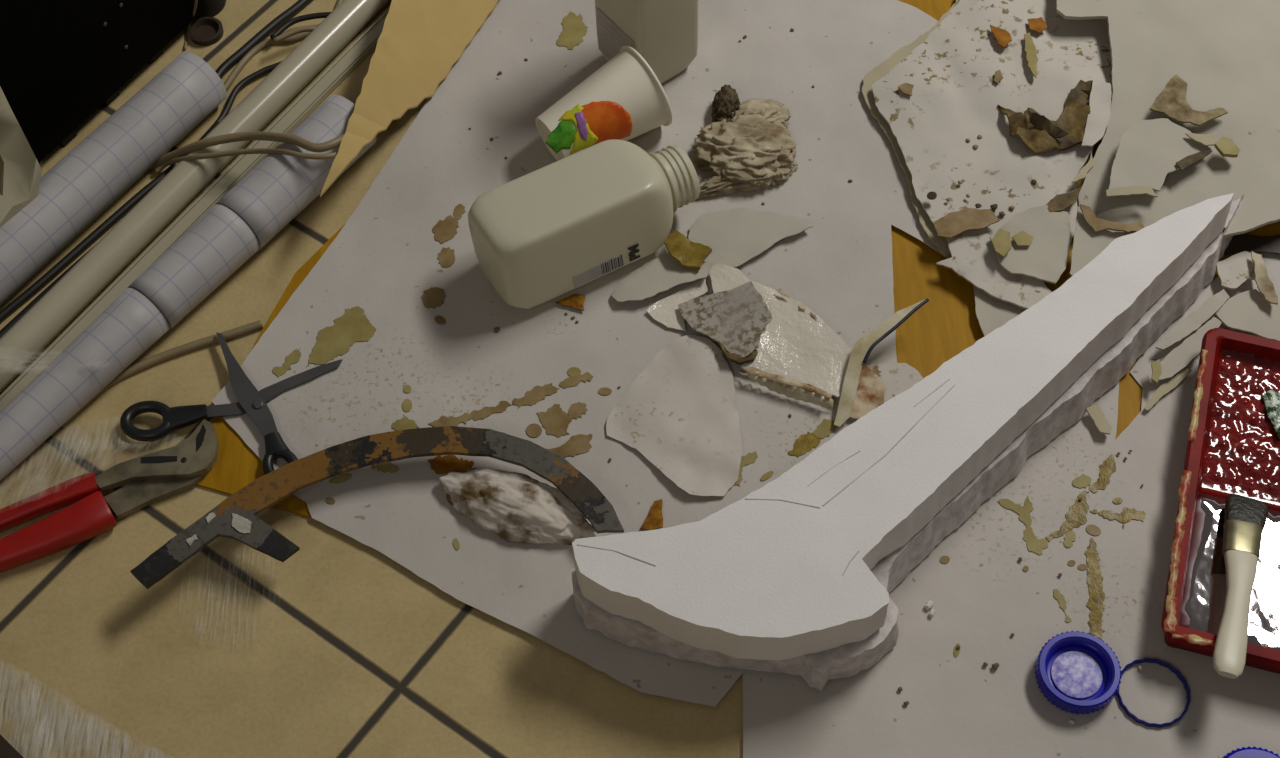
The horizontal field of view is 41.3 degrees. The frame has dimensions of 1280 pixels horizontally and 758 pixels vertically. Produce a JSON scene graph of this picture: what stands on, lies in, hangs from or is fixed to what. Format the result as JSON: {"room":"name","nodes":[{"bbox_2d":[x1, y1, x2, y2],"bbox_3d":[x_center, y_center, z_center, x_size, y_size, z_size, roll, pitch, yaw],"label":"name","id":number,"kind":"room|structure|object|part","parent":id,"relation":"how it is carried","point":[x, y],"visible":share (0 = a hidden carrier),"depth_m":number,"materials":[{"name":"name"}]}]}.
{"room":"art workshop","nodes":[
{"label":"art workshop","id":0,"kind":"room"},
{"bbox_2d":[0,0,742,757],"bbox_3d":[0.083,-0.402,1.773,4.600,0.030,3.800,-2,57,0],"label":"floor","id":1,"kind":"structure","parent":0,"point":[336,648],"depth_m":1.37,"materials":[{"name":"beige tile"}]},
{"bbox_2d":[0,735,22,757],"bbox_3d":[-0.494,0.288,1.315,0.089,0.012,0.104,-11,57,-6],"label":"dark slat","id":2,"kind":"object","parent":1,"relation":"on","point":[6,750],"visible":1,"depth_m":1.31,"materials":[{"name":"brown wood"}]},
{"bbox_2d":[0,680,145,757],"bbox_3d":[-0.438,0.298,1.309,0.297,0.005,0.092,25,61,17],"label":"plastic film","id":3,"kind":"object","parent":1,"relation":"on","point":[43,721],"visible":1,"depth_m":1.33,"materials":[{"name":"beige"}]},
{"bbox_2d":[0,164,175,322],"bbox_3d":[-0.539,-0.102,1.571,0.011,0.008,0.306,32,63,20],"label":"cable","id":4,"kind":"object","parent":1,"relation":"on","point":[125,208],"visible":0.84,"depth_m":1.58,"materials":[{"name":"beige plastic"}]},
{"bbox_2d":[0,419,218,571],"bbox_3d":[-0.468,0.106,1.424,0.249,0.023,0.062,-24,59,-13],"label":"pliers","id":5,"kind":"object","parent":1,"relation":"on","point":[170,471],"visible":1,"depth_m":1.43,"materials":[{"name":"metal"}]},
{"bbox_2d":[0,122,219,337],"bbox_3d":[-0.512,-0.110,1.574,0.020,0.010,0.384,29,62,19],"label":"cable","id":6,"kind":"object","parent":1,"relation":"on","point":[31,304],"visible":0.09,"depth_m":1.54,"materials":[{"name":"black rubber"}]},
{"bbox_2d":[0,0,225,162],"bbox_3d":[-0.628,-0.488,1.554,0.304,0.462,0.285,28,62,18],"label":"equipment case","id":7,"kind":"object","parent":1,"relation":"on","point":[61,60],"visible":0.93,"depth_m":1.61,"materials":[{"name":"black plastic"}]},
{"bbox_2d":[184,0,197,49],"bbox_3d":[-0.460,-0.462,1.564,0.017,0.414,0.043,30,63,19],"label":"wire","id":8,"kind":"object","parent":7,"relation":"hanging from","point":[196,1],"visible":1,"depth_m":1.72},
{"bbox_2d":[0,52,226,304],"bbox_3d":[-0.535,-0.165,1.582,0.059,0.060,0.378,30,63,19],"label":"paper roll","id":9,"kind":"object","parent":1,"relation":"on","point":[127,144],"visible":0.98,"depth_m":1.58,"materials":[{"name":"white paper"}]},
{"bbox_2d":[0,87,41,227],"bbox_3d":[-0.587,-0.215,1.468,0.083,0.212,0.186,9,58,7],"label":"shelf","id":10,"kind":"object","parent":9,"relation":"on","point":[21,174],"visible":1,"depth_m":1.53,"materials":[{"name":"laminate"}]},
{"bbox_2d":[61,320,262,427],"bbox_3d":[-0.428,-0.011,1.510,0.196,0.008,0.026,-29,61,-16],"label":"cable","id":11,"kind":"object","parent":1,"relation":"on","point":[257,325],"visible":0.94,"depth_m":1.51,"materials":[{"name":"beige plastic"}]},
{"bbox_2d":[0,95,375,480],"bbox_3d":[-0.432,-0.070,1.515,0.060,0.061,0.523,32,63,20],"label":"paper roll","id":12,"kind":"object","parent":1,"relation":"on","point":[279,187],"visible":0.96,"depth_m":1.51,"materials":[{"name":"white paper"}]},
{"bbox_2d":[0,0,389,391],"bbox_3d":[-0.423,-0.197,1.615,0.032,0.032,0.782,28,62,18],"label":"tube","id":13,"kind":"object","parent":1,"relation":"on","point":[87,278],"visible":1,"depth_m":1.58,"materials":[{"name":"beige plastic"}]},
{"bbox_2d":[273,26,316,42],"bbox_3d":[-0.338,-0.346,1.711,0.062,0.016,0.013,-14,58,-7],"label":"cable","id":14,"kind":"object","parent":13,"relation":"on","point":[292,32],"visible":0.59,"depth_m":1.70,"materials":[{"name":"beige plastic"}]},
{"bbox_2d":[0,7,389,410],"bbox_3d":[-0.419,-0.154,1.600,0.018,0.010,0.771,28,62,18],"label":"tube","id":15,"kind":"object","parent":1,"relation":"on","point":[366,43],"visible":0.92,"depth_m":1.61,"materials":[{"name":"beige plastic"}]},
{"bbox_2d":[188,17,223,45],"bbox_3d":[-0.442,-0.354,1.733,0.035,0.007,0.035,-2,57,0],"label":"cap","id":16,"kind":"object","parent":1,"relation":"on","point":[204,31],"visible":1,"depth_m":1.74,"materials":[{"name":"brown plastic"}]},
{"bbox_2d":[198,61,281,140],"bbox_3d":[-0.391,-0.283,1.684,0.028,0.006,0.160,32,63,20],"label":"cable","id":17,"kind":"object","parent":1,"relation":"on","point":[267,69],"visible":0.61,"depth_m":1.69,"materials":[{"name":"black rubber"}]},
{"bbox_2d":[154,148,337,173],"bbox_3d":[-0.341,-0.212,1.598,0.236,0.069,0.096,-15,58,-8],"label":"cable","id":18,"kind":"object","parent":1,"relation":"on","point":[161,167],"visible":0.8,"depth_m":1.59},
{"bbox_2d":[150,131,344,169],"bbox_3d":[-0.347,-0.219,1.603,0.240,0.073,0.099,-16,58,-9],"label":"cable","id":19,"kind":"object","parent":1,"relation":"on","point":[253,135],"visible":0.84,"depth_m":1.59,"materials":[{"name":"beige plastic"}]},
{"bbox_2d":[215,0,311,78],"bbox_3d":[-0.378,-0.352,1.728,0.024,0.009,0.221,27,62,18],"label":"cable","id":20,"kind":"object","parent":1,"relation":"on","point":[299,5],"visible":0.77,"depth_m":1.72,"materials":[{"name":"black rubber"}]},
{"bbox_2d":[224,0,343,90],"bbox_3d":[-0.361,-0.344,1.719,0.033,0.015,0.181,37,65,22],"label":"cable","id":21,"kind":"object","parent":1,"relation":"on","point":[296,37],"visible":0.6,"depth_m":1.72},
{"bbox_2d":[270,12,330,39],"bbox_3d":[-0.325,-0.366,1.731,0.109,0.014,0.029,-31,61,-17],"label":"cable","id":22,"kind":"object","parent":1,"relation":"on","point":[286,25],"visible":0.66,"depth_m":1.73,"materials":[{"name":"black rubber"}]},
{"bbox_2d":[197,0,1279,518],"bbox_3d":[0.257,-0.200,1.617,1.071,0.003,1.091,12,58,9],"label":"wooden board","id":23,"kind":"object","parent":1,"relation":"on","point":[945,326],"visible":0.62,"depth_m":1.52,"materials":[{"name":"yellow wood"}]},
{"bbox_2d":[130,0,959,706],"bbox_3d":[0.000,-0.121,1.544,0.607,0.041,0.950,18,59,13],"label":"paper","id":24,"kind":"object","parent":23,"relation":"on","point":[402,295],"depth_m":1.52,"materials":[{"name":"white paper"}]},
{"bbox_2d":[120,332,341,474],"bbox_3d":[-0.357,0.022,1.478,0.173,0.010,0.137,11,58,9],"label":"scissors","id":25,"kind":"object","parent":24,"relation":"on","point":[252,401],"visible":0.79,"depth_m":1.47,"materials":[{"name":"metal"}]},
{"bbox_3d":[-0.412,0.036,1.470,0.076,0.010,0.040,-2,57,0],"label":"handle","id":26,"kind":"part","parent":25,"relation":"part of","materials":[{"name":"black plastic"}]},
{"bbox_3d":[-0.348,0.007,1.487,0.020,0.002,0.132,-30,61,-17],"label":"blade","id":27,"kind":"part","parent":25,"relation":"part of","materials":[{"name":"metal"}]},
{"bbox_3d":[-0.319,0.011,1.487,0.128,0.002,0.020,-20,59,-11],"label":"blade","id":28,"kind":"part","parent":25,"relation":"part of","materials":[{"name":"metal"}]},
{"bbox_3d":[-0.304,0.070,1.445,0.035,0.010,0.055,-2,57,0],"label":"handle","id":29,"kind":"part","parent":25,"relation":"part of","materials":[{"name":"black plastic"}]},
{"bbox_3d":[-0.217,0.095,1.396,0.394,0.016,0.122,-7,57,-3],"label":"curved strip","id":30,"kind":"part","parent":24,"relation":"part of","materials":[{"name":"grey metal"}]},
{"bbox_2d":[320,0,498,196],"bbox_3d":[-0.232,-0.328,1.664,0.086,0.066,0.436,20,60,14],"label":"cardboard sheet","id":31,"kind":"object","parent":24,"relation":"on","point":[419,43],"visible":1,"depth_m":1.65,"materials":[{"name":"beige cardboard"}]},
{"bbox_2d":[439,467,595,544],"bbox_3d":[-0.101,0.104,1.410,0.147,0.027,0.062,20,60,14],"label":"lump","id":32,"kind":"object","parent":24,"relation":"on","point":[517,507],"visible":0.97,"depth_m":1.40,"materials":[{"name":"white stone"}]},
{"bbox_2d":[555,294,584,310],"bbox_3d":[-0.061,-0.071,1.533,0.028,0.002,0.016,14,59,11],"label":"chip","id":33,"kind":"object","parent":24,"relation":"on","point":[576,301],"visible":1,"depth_m":1.53,"materials":[{"name":"orange"}]},
{"bbox_2d":[468,139,699,308],"bbox_3d":[-0.046,-0.147,1.532,0.203,0.091,0.092,-25,60,-14],"label":"plastic bottle","id":34,"kind":"object","parent":24,"relation":"on","point":[543,234],"visible":1,"depth_m":1.50,"materials":[{"name":"beige plastic"}]},
{"bbox_2d":[535,45,671,160],"bbox_3d":[-0.043,-0.260,1.609,0.126,0.086,0.086,-21,59,-12],"label":"paper cup","id":35,"kind":"object","parent":24,"relation":"on","point":[624,99],"visible":0.96,"depth_m":1.58,"materials":[{"name":"white paper"}]},
{"bbox_2d":[545,120,576,153],"bbox_3d":[-0.070,-0.226,1.576,0.019,0.021,0.035,38,66,23],"label":"print","id":36,"kind":"object","parent":35,"relation":"on","point":[562,134],"depth_m":1.58},
{"bbox_2d":[558,104,597,153],"bbox_3d":[-0.057,-0.233,1.581,0.037,0.029,0.036,-2,57,0],"label":"print","id":37,"kind":"object","parent":35,"relation":"attached to","point":[577,123],"depth_m":1.58},
{"bbox_2d":[575,112,587,140],"bbox_3d":[-0.054,-0.234,1.578,0.009,0.019,0.020,-14,58,-7],"label":"print","id":38,"kind":"object","parent":35,"relation":"on","point":[581,118],"depth_m":1.58},
{"bbox_2d":[581,101,631,144],"bbox_3d":[-0.035,-0.240,1.588,0.051,0.038,0.026,-22,59,-12],"label":"print","id":39,"kind":"object","parent":35,"relation":"attached to","point":[601,121],"depth_m":1.58},
{"bbox_2d":[595,0,697,83],"bbox_3d":[0.005,-0.374,1.604,0.075,0.214,0.074,-34,62,-19],"label":"plastic bottle","id":40,"kind":"object","parent":24,"relation":"on","point":[664,33],"visible":0.8,"depth_m":1.62,"materials":[{"name":"white plastic"}]},
{"bbox_2d":[640,499,662,529],"bbox_3d":[0.009,0.113,1.410,0.020,0.003,0.029,-2,57,0],"label":"chip","id":41,"kind":"object","parent":24,"relation":"on","point":[654,520],"visible":0.98,"depth_m":1.41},
{"bbox_2d":[611,253,711,301],"bbox_3d":[0.017,-0.095,1.540,0.095,0.010,0.044,-18,58,-10],"label":"paper scrap","id":42,"kind":"object","parent":24,"relation":"on","point":[663,273],"visible":1,"depth_m":1.54,"materials":[{"name":"white paper"}]},
{"bbox_2d":[664,230,711,269],"bbox_3d":[0.041,-0.116,1.543,0.045,0.008,0.029,30,63,19],"label":"fragment","id":43,"kind":"object","parent":42,"relation":"on","point":[690,255],"visible":1,"depth_m":1.54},
{"bbox_2d":[606,334,741,495],"bbox_3d":[0.028,0.030,1.462,0.115,0.009,0.166,-2,57,0],"label":"fragment","id":44,"kind":"object","parent":24,"relation":"on","point":[680,413],"visible":1,"depth_m":1.46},
{"bbox_2d":[646,279,707,331],"bbox_3d":[0.034,-0.071,1.531,0.042,0.003,0.062,21,60,14],"label":"scrap","id":45,"kind":"object","parent":24,"relation":"on","point":[665,311],"visible":1,"depth_m":1.53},
{"bbox_2d":[693,84,797,200],"bbox_3d":[0.094,-0.233,1.620,0.109,0.031,0.135,-2,57,0],"label":"rock","id":46,"kind":"object","parent":24,"relation":"on","point":[748,145],"visible":0.98,"depth_m":1.60,"materials":[{"name":"beige stone"}]},
{"bbox_2d":[688,208,812,267],"bbox_3d":[0.102,-0.132,1.564,0.115,0.007,0.068,-2,57,0],"label":"paper scrap","id":47,"kind":"object","parent":24,"relation":"on","point":[736,236],"visible":1,"depth_m":1.57,"materials":[{"name":"white paper"}]},
{"bbox_2d":[709,263,851,409],"bbox_3d":[0.113,-0.037,1.499,0.176,0.016,0.089,32,63,20],"label":"scrap","id":48,"kind":"object","parent":24,"relation":"on","point":[799,356],"visible":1,"depth_m":1.49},
{"bbox_2d":[678,281,771,357],"bbox_3d":[0.080,-0.052,1.501,0.068,0.018,0.081,-22,59,-12],"label":"scrap","id":49,"kind":"object","parent":48,"relation":"on","point":[737,317],"visible":1,"depth_m":1.50,"materials":[{"name":"stone"}]},
{"bbox_2d":[718,341,757,364],"bbox_3d":[0.084,-0.022,1.485,0.036,0.006,0.019,9,58,7],"label":"shard","id":50,"kind":"object","parent":48,"relation":"on","point":[733,357],"visible":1,"depth_m":1.48},
{"bbox_2d":[776,289,789,297],"bbox_3d":[0.127,-0.076,1.515,0.015,0.001,0.003,24,61,16],"label":"fragment","id":51,"kind":"object","parent":48,"relation":"on","point":[779,294],"depth_m":1.52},
{"bbox_2d":[850,365,884,419],"bbox_3d":[0.198,0.011,1.466,0.026,0.010,0.054,10,58,8],"label":"scrap","id":52,"kind":"object","parent":24,"relation":"on","point":[870,392],"visible":0.94,"depth_m":1.46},
{"bbox_2d":[834,298,928,426],"bbox_3d":[0.200,-0.022,1.474,0.032,0.030,0.143,31,63,19],"label":"scrap","id":53,"kind":"object","parent":24,"relation":"on","point":[863,347],"visible":1,"depth_m":1.47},
{"bbox_2d":[866,363,922,402],"bbox_3d":[0.224,0.003,1.477,0.045,0.002,0.046,-10,57,-5],"label":"paper scrap","id":54,"kind":"object","parent":24,"relation":"on","point":[896,378],"visible":0.82,"depth_m":1.48,"materials":[{"name":"white paint"}]},
{"bbox_2d":[571,193,1243,691],"bbox_3d":[0.290,0.054,1.392,0.715,0.085,0.183,-28,61,-16],"label":"sculpture","id":55,"kind":"object","parent":24,"relation":"on","point":[797,575],"visible":0.98,"depth_m":1.33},
{"bbox_3d":[0.278,-0.274,1.653,0.126,0.007,0.379,11,58,9],"label":"plaster backing","id":56,"kind":"part","parent":24,"relation":"part of","materials":[{"name":"white paper"}]},
{"bbox_2d":[872,0,1110,243],"bbox_3d":[0.337,-0.272,1.640,0.225,0.017,0.380,11,58,9],"label":"plaster skin","id":57,"kind":"object","parent":23,"relation":"on","point":[955,98],"visible":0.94,"depth_m":1.63,"materials":[{"name":"white paint"}]},
{"bbox_2d":[898,83,913,95],"bbox_3d":[0.256,-0.280,1.638,0.015,0.003,0.013,16,59,12],"label":"crust","id":58,"kind":"object","parent":57,"relation":"on","point":[905,88],"visible":1,"depth_m":1.64,"materials":[{"name":"beige paint"}]},
{"bbox_2d":[927,192,936,199],"bbox_3d":[0.269,-0.169,1.564,0.009,0.002,0.009,-2,57,0],"label":"crust","id":59,"kind":"object","parent":57,"relation":"on","point":[931,195],"visible":1,"depth_m":1.56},
{"bbox_2d":[934,208,999,237],"bbox_3d":[0.296,-0.144,1.546,0.060,0.003,0.027,-17,58,-9],"label":"crust","id":60,"kind":"object","parent":57,"relation":"on","point":[953,224],"visible":1,"depth_m":1.54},
{"bbox_2d":[990,204,997,209],"bbox_3d":[0.326,-0.158,1.563,0.007,0.004,0.006,-30,61,-17],"label":"glue clot","id":61,"kind":"object","parent":57,"relation":"on","point":[994,206],"visible":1,"depth_m":1.56,"materials":[{"name":"brown"}]},
{"bbox_2d":[994,70,1002,83],"bbox_3d":[0.346,-0.292,1.641,0.009,0.003,0.017,-2,57,0],"label":"crust","id":62,"kind":"object","parent":57,"relation":"on","point":[998,76],"visible":1,"depth_m":1.64,"materials":[{"name":"beige paint"}]},
{"bbox_2d":[990,25,1011,47],"bbox_3d":[0.356,-0.338,1.671,0.016,0.003,0.034,-12,57,-6],"label":"crust","id":63,"kind":"object","parent":57,"relation":"on","point":[1003,37],"visible":1,"depth_m":1.67,"materials":[{"name":"orange paint"}]},
{"bbox_2d":[990,204,1071,283],"bbox_3d":[0.354,-0.121,1.532,0.075,0.007,0.086,-2,57,0],"label":"chip","id":64,"kind":"object","parent":57,"relation":"on","point":[1046,259],"visible":1,"depth_m":1.53,"materials":[{"name":"white paint"}]},
{"bbox_2d":[992,228,1011,257],"bbox_3d":[0.325,-0.122,1.525,0.018,0.004,0.027,26,61,17],"label":"chip","id":65,"kind":"object","parent":64,"relation":"on","point":[1001,242],"visible":1,"depth_m":1.52,"materials":[{"name":"beige"}]},
{"bbox_2d":[1012,231,1033,245],"bbox_3d":[0.344,-0.126,1.531,0.018,0.003,0.016,29,62,19],"label":"crust","id":66,"kind":"object","parent":64,"relation":"on","point":[1022,238],"visible":1,"depth_m":1.53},
{"bbox_2d":[1024,33,1037,77],"bbox_3d":[0.381,-0.315,1.656,0.011,0.004,0.061,-2,57,0],"label":"crust","id":67,"kind":"object","parent":57,"relation":"on","point":[1030,49],"visible":1,"depth_m":1.66,"materials":[{"name":"beige paint"}]},
{"bbox_2d":[1028,17,1047,33],"bbox_3d":[0.393,-0.349,1.679,0.018,0.003,0.022,-2,57,0],"label":"crust","id":68,"kind":"object","parent":57,"relation":"on","point":[1038,25],"visible":1,"depth_m":1.68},
{"bbox_2d":[997,80,1092,153],"bbox_3d":[0.396,-0.250,1.612,0.099,0.017,0.075,-12,57,-6],"label":"flap","id":69,"kind":"object","parent":57,"relation":"on","point":[1073,119],"visible":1,"depth_m":1.61,"materials":[{"name":"brown paper"}]},
{"bbox_2d":[1028,110,1067,137],"bbox_3d":[0.380,-0.238,1.594,0.044,0.013,0.008,34,64,21],"label":"flap","id":70,"kind":"object","parent":69,"relation":"on","point":[1041,122],"visible":1,"depth_m":1.59,"materials":[{"name":"brown paper"}]},
{"bbox_2d":[1047,186,1081,211],"bbox_3d":[0.391,-0.164,1.557,0.043,0.003,0.016,-24,60,-14],"label":"crust","id":71,"kind":"object","parent":57,"relation":"on","point":[1060,202],"visible":1,"depth_m":1.55,"materials":[{"name":"brown"}]},
{"bbox_2d":[1072,152,1093,182],"bbox_3d":[0.414,-0.195,1.578,0.009,0.004,0.045,28,62,18],"label":"crust","id":72,"kind":"object","parent":57,"relation":"on","point":[1083,172],"visible":1,"depth_m":1.58,"materials":[{"name":"beige paint"}]},
{"bbox_2d":[1081,80,1111,146],"bbox_3d":[0.434,-0.250,1.608,0.022,0.005,0.083,12,58,9],"label":"chip","id":73,"kind":"object","parent":57,"relation":"on","point":[1100,95],"visible":1,"depth_m":1.61,"materials":[{"name":"white paint"}]},
{"bbox_2d":[1070,206,1134,275],"bbox_3d":[0.403,-0.115,1.517,0.060,0.004,0.077,26,61,17],"label":"chip","id":74,"kind":"object","parent":57,"relation":"on","point":[1088,244],"visible":0.66,"depth_m":1.52,"materials":[{"name":"beige paper"}]},
{"bbox_2d":[1080,204,1143,232],"bbox_3d":[0.422,-0.139,1.524,0.061,0.006,0.024,17,59,12],"label":"chip","id":75,"kind":"object","parent":74,"relation":"on","point":[1097,224],"visible":0.94,"depth_m":1.52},
{"bbox_2d":[974,286,1026,335],"bbox_3d":[0.339,-0.059,1.512,0.082,0.003,0.062,-2,57,0],"label":"chip","id":76,"kind":"object","parent":23,"relation":"on","point":[992,313],"visible":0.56,"depth_m":1.51,"materials":[{"name":"white paint"}]},
{"bbox_2d":[936,234,1051,308],"bbox_3d":[0.324,-0.097,1.526,0.107,0.006,0.056,34,64,21],"label":"chip","id":77,"kind":"object","parent":76,"relation":"on","point":[973,258],"visible":0.93,"depth_m":1.52,"materials":[{"name":"white"}]},
{"bbox_2d":[743,252,1279,757],"bbox_3d":[0.396,0.056,1.433,0.510,0.020,0.798,11,58,9],"label":"paper","id":78,"kind":"object","parent":23,"relation":"on","point":[1111,547],"depth_m":1.34,"materials":[{"name":"white paper"}]},
{"bbox_2d":[925,600,933,609],"bbox_3d":[0.232,0.181,1.363,0.007,0.005,0.006,-22,59,-13],"label":"crumb","id":79,"kind":"object","parent":78,"relation":"on","point":[929,604],"visible":1,"depth_m":1.36,"materials":[{"name":"white stone"}]},
{"bbox_2d":[929,609,935,616],"bbox_3d":[0.234,0.187,1.359,0.004,0.004,0.008,23,60,15],"label":"crumb","id":80,"kind":"object","parent":78,"relation":"on","point":[932,612],"visible":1,"depth_m":1.36,"materials":[{"name":"white stone"}]},
{"bbox_2d":[992,663,998,668],"bbox_3d":[0.279,0.225,1.333,0.006,0.004,0.005,-21,59,-12],"label":"crumb","id":81,"kind":"object","parent":78,"relation":"on","point":[995,665],"visible":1,"depth_m":1.33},
{"bbox_3d":[0.340,0.228,1.321,0.065,0.018,0.065,-2,57,0],"label":"screw cap","id":82,"kind":"part","parent":78,"relation":"part of","materials":[{"name":"blue plastic"}]},
{"bbox_2d":[1086,404,1111,434],"bbox_3d":[0.392,0.035,1.447,0.012,0.004,0.031,-17,58,-9],"label":"chip","id":83,"kind":"object","parent":78,"relation":"on","point":[1095,413],"visible":1,"depth_m":1.45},
{"bbox_2d":[1116,658,1189,727],"bbox_3d":[0.398,0.243,1.318,0.057,0.006,0.057,-2,57,0],"label":"ring","id":84,"kind":"object","parent":78,"relation":"on","point":[1149,660],"visible":1,"depth_m":1.32,"materials":[{"name":"blue plastic"}]},
{"bbox_2d":[1151,359,1161,382],"bbox_3d":[0.445,-0.007,1.465,0.008,0.003,0.025,7,57,6],"label":"chip","id":85,"kind":"object","parent":78,"relation":"on","point":[1156,366],"visible":1,"depth_m":1.46,"materials":[{"name":"beige paint"}]},
{"bbox_2d":[1144,367,1191,410],"bbox_3d":[0.454,0.008,1.468,0.061,0.003,0.009,-37,63,-20],"label":"chip","id":86,"kind":"object","parent":78,"relation":"on","point":[1172,383],"visible":1,"depth_m":1.47,"materials":[{"name":"beige"}]},
{"bbox_2d":[1158,317,1221,380],"bbox_3d":[0.477,-0.025,1.482,0.091,0.004,0.019,-38,64,-21],"label":"chip","id":87,"kind":"object","parent":78,"relation":"on","point":[1182,355],"visible":0.86,"depth_m":1.48,"materials":[{"name":"white paint"}]},
{"bbox_2d":[1155,289,1229,349],"bbox_3d":[0.488,-0.051,1.497,0.093,0.004,0.014,-37,63,-20],"label":"chip","id":88,"kind":"object","parent":78,"relation":"on","point":[1194,320],"visible":1,"depth_m":1.50,"materials":[{"name":"white paint"}]},
{"bbox_2d":[1161,328,1279,673],"bbox_3d":[0.534,0.105,1.383,0.192,0.035,0.304,13,58,10],"label":"paint tray","id":89,"kind":"object","parent":78,"relation":"on","point":[1233,443],"visible":0.9,"depth_m":1.40,"materials":[{"name":"red plastic"}]},
{"bbox_2d":[1213,493,1268,678],"bbox_3d":[0.468,0.160,1.332,0.034,0.044,0.180,16,59,12],"label":"brush","id":90,"kind":"object","parent":89,"relation":"in","point":[1245,518],"visible":1,"depth_m":1.33,"materials":[{"name":"white paint"}]},
{"bbox_3d":[0.460,0.180,1.314,0.026,0.035,0.124,15,59,11],"label":"handle","id":91,"kind":"part","parent":90,"relation":"part of","materials":[{"name":"white paint"}]},
{"bbox_2d":[1216,251,1254,288],"bbox_3d":[0.538,-0.098,1.526,0.040,0.004,0.042,-2,57,0],"label":"chip","id":92,"kind":"object","parent":78,"relation":"on","point":[1233,271],"visible":1,"depth_m":1.52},
{"bbox_2d":[1215,289,1279,340],"bbox_3d":[0.548,-0.058,1.502,0.075,0.004,0.050,17,59,12],"label":"chip","id":93,"kind":"object","parent":78,"relation":"on","point":[1248,311],"visible":0.98,"depth_m":1.50,"materials":[{"name":"white paint"}]},
{"bbox_3d":[0.460,0.308,1.268,0.068,0.018,0.068,-2,57,0],"label":"screw cap","id":94,"kind":"part","parent":78,"relation":"part of","materials":[{"name":"blue plastic"}]},
{"bbox_2d":[1224,233,1279,255],"bbox_3d":[0.564,-0.123,1.549,0.077,0.004,0.028,2,57,3],"label":"chip","id":95,"kind":"object","parent":78,"relation":"on","point":[1239,243],"visible":0.73,"depth_m":1.55,"materials":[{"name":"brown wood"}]},
{"bbox_2d":[1251,251,1277,304],"bbox_3d":[0.554,-0.090,1.510,0.015,0.005,0.060,-2,57,0],"label":"chip","id":96,"kind":"object","parent":78,"relation":"on","point":[1265,286],"visible":1,"depth_m":1.51,"materials":[{"name":"beige"}]},
{"bbox_2d":[1056,0,1279,236],"bbox_3d":[0.596,-0.279,1.626,0.400,0.028,0.367,-2,57,0],"label":"paper sheet","id":97,"kind":"object","parent":23,"relation":"on","point":[1226,52],"visible":0.8,"depth_m":1.62,"materials":[{"name":"white paper"}]},
{"bbox_2d":[1106,186,1157,196],"bbox_3d":[0.443,-0.169,1.532,0.045,0.003,0.013,-2,57,0],"label":"chip","id":98,"kind":"object","parent":97,"relation":"on","point":[1129,190],"visible":1,"depth_m":1.53,"materials":[{"name":"beige"}]},
{"bbox_2d":[1109,118,1210,191],"bbox_3d":[0.463,-0.202,1.559,0.112,0.006,0.068,-37,63,-20],"label":"chip","id":99,"kind":"object","parent":97,"relation":"on","point":[1149,150],"visible":1,"depth_m":1.56,"materials":[{"name":"white paint"}]},
{"bbox_2d":[1175,150,1211,170],"bbox_3d":[0.506,-0.202,1.554,0.040,0.003,0.010,-30,61,-17],"label":"chip","id":100,"kind":"object","parent":99,"relation":"on","point":[1189,160],"visible":1,"depth_m":1.55,"materials":[{"name":"beige paint"}]},
{"bbox_2d":[1185,133,1214,145],"bbox_3d":[0.515,-0.220,1.563,0.027,0.003,0.014,8,58,7],"label":"chip","id":101,"kind":"object","parent":99,"relation":"on","point":[1204,139],"visible":1,"depth_m":1.56,"materials":[{"name":"beige paint"}]},
{"bbox_2d":[1149,74,1227,125],"bbox_3d":[0.508,-0.254,1.589,0.054,0.007,0.062,-36,63,-20],"label":"flap","id":102,"kind":"object","parent":97,"relation":"on","point":[1172,102],"visible":1,"depth_m":1.59,"materials":[{"name":"beige paper"}]},
{"bbox_2d":[1214,137,1239,157],"bbox_3d":[0.539,-0.212,1.559,0.017,0.005,0.024,-23,59,-13],"label":"chip","id":103,"kind":"object","parent":97,"relation":"on","point":[1225,146],"visible":1,"depth_m":1.56,"materials":[{"name":"beige paint"}]}
]}

